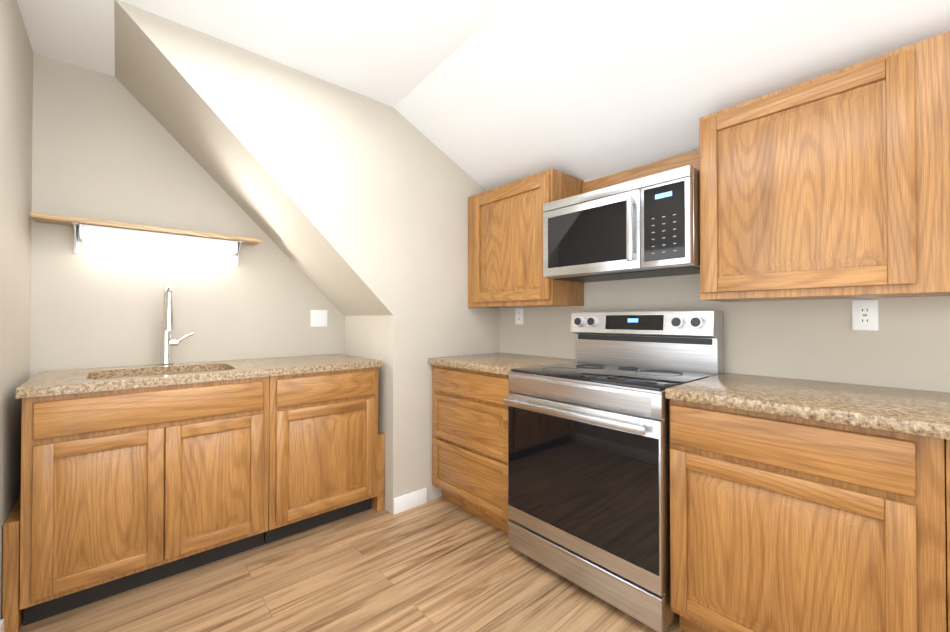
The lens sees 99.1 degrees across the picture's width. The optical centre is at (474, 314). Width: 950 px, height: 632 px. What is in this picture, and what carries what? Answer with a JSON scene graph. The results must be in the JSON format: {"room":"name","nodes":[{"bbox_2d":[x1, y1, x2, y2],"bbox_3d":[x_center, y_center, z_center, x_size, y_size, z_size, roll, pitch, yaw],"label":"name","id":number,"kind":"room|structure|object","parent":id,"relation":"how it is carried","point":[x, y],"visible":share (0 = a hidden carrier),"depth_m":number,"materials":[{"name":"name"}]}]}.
{"room":"kitchen","nodes":[
{"label":"kitchen","id":0,"kind":"room"},
{"bbox_2d":[0,0,32,619],"bbox_3d":[-0.425,-0.112,-0.074,0.120,2.554,5.453,0,-1,-41],"label":"wall","id":1,"kind":"structure","parent":0,"point":[16,87],"depth_m":1.60,"materials":[{"name":"paint"}]},
{"bbox_2d":[0,619,3,631],"bbox_3d":[-0.175,1.116,-0.268,0.012,0.095,4.570,0,-1,-41],"label":"baseboard","id":2,"kind":"structure","parent":1,"relation":"attached to","point":[1,625],"depth_m":1.42,"materials":[{"name":"white"}]},
{"bbox_2d":[30,52,344,377],"bbox_3d":[-1.229,-0.084,2.772,2.442,2.554,0.120,0,-1,-41],"label":"wall","id":3,"kind":"structure","parent":0,"point":[106,147],"depth_m":2.17,"materials":[{"name":"paint"}]},
{"bbox_2d":[30,212,260,265],"bbox_3d":[-1.693,-0.380,2.186,0.943,0.155,0.146,0,-1,-41],"label":"wall shelf","id":4,"kind":"object","parent":3,"relation":"attached to","point":[93,230],"visible":1,"depth_m":2.11,"materials":[{"name":"brown wood"}]},
{"bbox_2d":[310,310,326,326],"bbox_3d":[-1.082,0.027,2.812,0.116,0.116,0.011,0,-1,-41],"label":"double light switch","id":5,"kind":"object","parent":3,"relation":"attached to","point":[318,318],"visible":1,"depth_m":2.81,"materials":[{"name":"white plastic"}]},
{"bbox_2d":[17,0,510,106],"bbox_3d":[0.215,-1.323,0.502,1.587,0.120,5.213,0,-1,-41],"label":"ceiling","id":6,"kind":"structure","parent":0,"point":[392,53],"depth_m":1.79,"materials":[{"name":"paint"}]},
{"bbox_2d":[114,0,499,513],"bbox_3d":[-0.852,-0.025,2.563,2.150,2.434,0.690,0,-1,-41],"label":"wall","id":7,"kind":"structure","parent":0,"point":[353,205],"depth_m":2.33,"materials":[{"name":"paint"}]},
{"bbox_2d":[393,488,426,514],"bbox_3d":[-0.395,1.143,2.486,0.235,0.095,0.012,0,-1,-41],"label":"baseboard","id":8,"kind":"structure","parent":7,"relation":"attached to","point":[408,501],"depth_m":2.47,"materials":[{"name":"white wood"}]},
{"bbox_2d":[20,497,685,631],"bbox_3d":[0.535,1.234,0.760,2.682,0.120,5.453,0,-1,-41],"label":"floor","id":9,"kind":"structure","parent":0,"point":[440,564],"depth_m":1.73,"materials":[{"name":"brown wood"}]},
{"bbox_2d":[2,493,23,631],"bbox_3d":[-1.889,0.973,1.699,0.041,0.420,0.595,0,-1,-41],"label":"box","id":10,"kind":"object","parent":9,"relation":"on","point":[12,615],"visible":0.37,"depth_m":1.48,"materials":[{"name":"brown wood"}]},
{"bbox_2d":[16,372,275,625],"bbox_3d":[-1.546,0.748,1.982,0.839,0.876,0.630,0,-1,-41],"label":"base cabinet","id":11,"kind":"object","parent":9,"relation":"on","point":[134,477],"depth_m":1.70,"materials":[{"name":"brown wood"}]},
{"bbox_2d":[16,354,381,395],"bbox_3d":[-1.318,0.293,2.186,1.468,0.037,0.632,0,-1,-41],"label":"countertop","id":12,"kind":"structure","parent":11,"relation":"on","point":[56,380],"depth_m":1.99,"materials":[{"name":"beige stone"}]},
{"bbox_2d":[96,368,211,379],"bbox_3d":[-1.500,0.398,1.966,0.550,0.203,0.370,0,-1,-41],"label":"sink","id":13,"kind":"object","parent":12,"relation":"in","point":[181,369],"depth_m":2.08,"materials":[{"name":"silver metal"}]},
{"bbox_2d":[156,284,193,367],"bbox_3d":[-1.577,0.058,2.149,0.158,0.432,0.206,0,-1,-41],"label":"faucet","id":14,"kind":"object","parent":12,"relation":"on","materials":[{"name":"silver metal"}]},
{"bbox_2d":[272,364,381,541],"bbox_3d":[-1.005,0.753,2.459,0.605,0.876,0.630,0,-1,-41],"label":"base cabinet","id":15,"kind":"object","parent":9,"relation":"on","point":[327,418],"depth_m":2.21,"materials":[{"name":"brown wood"}]},
{"bbox_2d":[372,431,384,510],"bbox_3d":[-0.768,0.963,2.688,0.050,0.460,0.595,0,-1,-41],"label":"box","id":16,"kind":"object","parent":9,"relation":"on","point":[378,502],"visible":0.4,"depth_m":2.47,"materials":[{"name":"brown wood"}]},
{"bbox_2d":[428,352,575,533],"bbox_3d":[0.181,0.734,2.519,0.648,0.914,0.729,0,-1,-41],"label":"base cabinet","id":17,"kind":"object","parent":9,"relation":"on","point":[470,438],"visible":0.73,"depth_m":2.31,"materials":[{"name":"brown wood"}]},
{"bbox_2d":[504,311,722,631],"bbox_3d":[0.635,0.585,1.925,0.718,1.200,0.756,0,-1,-41],"label":"range","id":18,"kind":"object","parent":9,"relation":"on","point":[589,469],"visible":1,"depth_m":1.72,"materials":[{"name":"silver metal"}]},
{"bbox_2d":[669,401,932,631],"bbox_3d":[1.151,0.742,1.434,0.630,0.876,0.653,0,-1,-41],"label":"base cabinet","id":19,"kind":"object","parent":9,"relation":"on","point":[799,505],"depth_m":1.19,"materials":[{"name":"brown wood"}]},
{"bbox_2d":[665,373,949,440],"bbox_3d":[1.375,0.283,1.171,0.648,0.038,1.350,0,-1,-41],"label":"countertop","id":20,"kind":"structure","parent":19,"relation":"on","point":[907,412],"depth_m":1.26,"materials":[{"name":"beige stone"}]},
{"bbox_2d":[929,441,949,631],"bbox_3d":[1.598,0.737,0.928,0.630,0.876,0.697,0,-1,-41],"label":"base cabinet","id":21,"kind":"object","parent":9,"relation":"on","point":[941,449],"depth_m":1.00,"materials":[{"name":"brown wood"}]},
{"bbox_2d":[393,0,949,190],"bbox_3d":[1.052,-1.023,1.238,1.304,0.705,5.213,0,-1,-41],"label":"ceiling","id":22,"kind":"structure","parent":0,"point":[516,90],"depth_m":1.74,"materials":[{"name":"paint"}]},
{"bbox_2d":[500,161,949,391],"bbox_3d":[1.496,0.117,1.619,0.120,2.130,5.453,0,-1,-41],"label":"wall","id":23,"kind":"structure","parent":0,"point":[906,345],"depth_m":1.71,"materials":[{"name":"paint"}]},
{"bbox_2d":[515,308,522,323],"bbox_3d":[0.313,0.012,2.861,0.009,0.116,0.072,0,-1,-41],"label":"outlet","id":24,"kind":"object","parent":23,"relation":"attached to","point":[518,315],"visible":1,"depth_m":2.86,"materials":[{"name":"white plastic"}]},
{"bbox_2d":[468,169,583,307],"bbox_3d":[0.300,-0.433,2.635,0.330,0.764,0.729,0,-1,-41],"label":"upper cabinet","id":25,"kind":"object","parent":23,"relation":"attached to","point":[505,246],"visible":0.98,"depth_m":2.46,"materials":[{"name":"brown wood"}]},
{"bbox_2d":[543,165,699,282],"bbox_3d":[0.751,-0.399,2.037,0.446,0.409,0.756,0,-1,-41],"label":"microwave","id":26,"kind":"object","parent":23,"relation":"attached to","point":[646,227],"visible":1,"depth_m":1.85,"materials":[{"name":"silver metal"}]},
{"bbox_2d":[582,149,698,193],"bbox_3d":[0.907,-0.705,2.178,0.030,0.185,0.756,0,-1,-41],"label":"filler panel","id":27,"kind":"object","parent":23,"relation":"attached to","point":[691,158],"visible":0.23,"depth_m":2.15,"materials":[{"name":"brown wood"}]},
{"bbox_2d":[699,31,949,301],"bbox_3d":[1.312,-0.444,1.490,0.330,0.764,0.800,0,-1,-41],"label":"upper cabinet","id":28,"kind":"object","parent":23,"relation":"attached to","point":[834,184],"visible":1,"depth_m":1.36,"materials":[{"name":"brown wood"}]},
{"bbox_2d":[852,300,878,330],"bbox_3d":[1.480,0.003,1.538,0.010,0.116,0.072,0,-1,-41],"label":"outlet","id":29,"kind":"object","parent":23,"relation":"attached to","point":[864,315],"visible":1,"depth_m":1.54,"materials":[{"name":"white plastic"}]}
]}

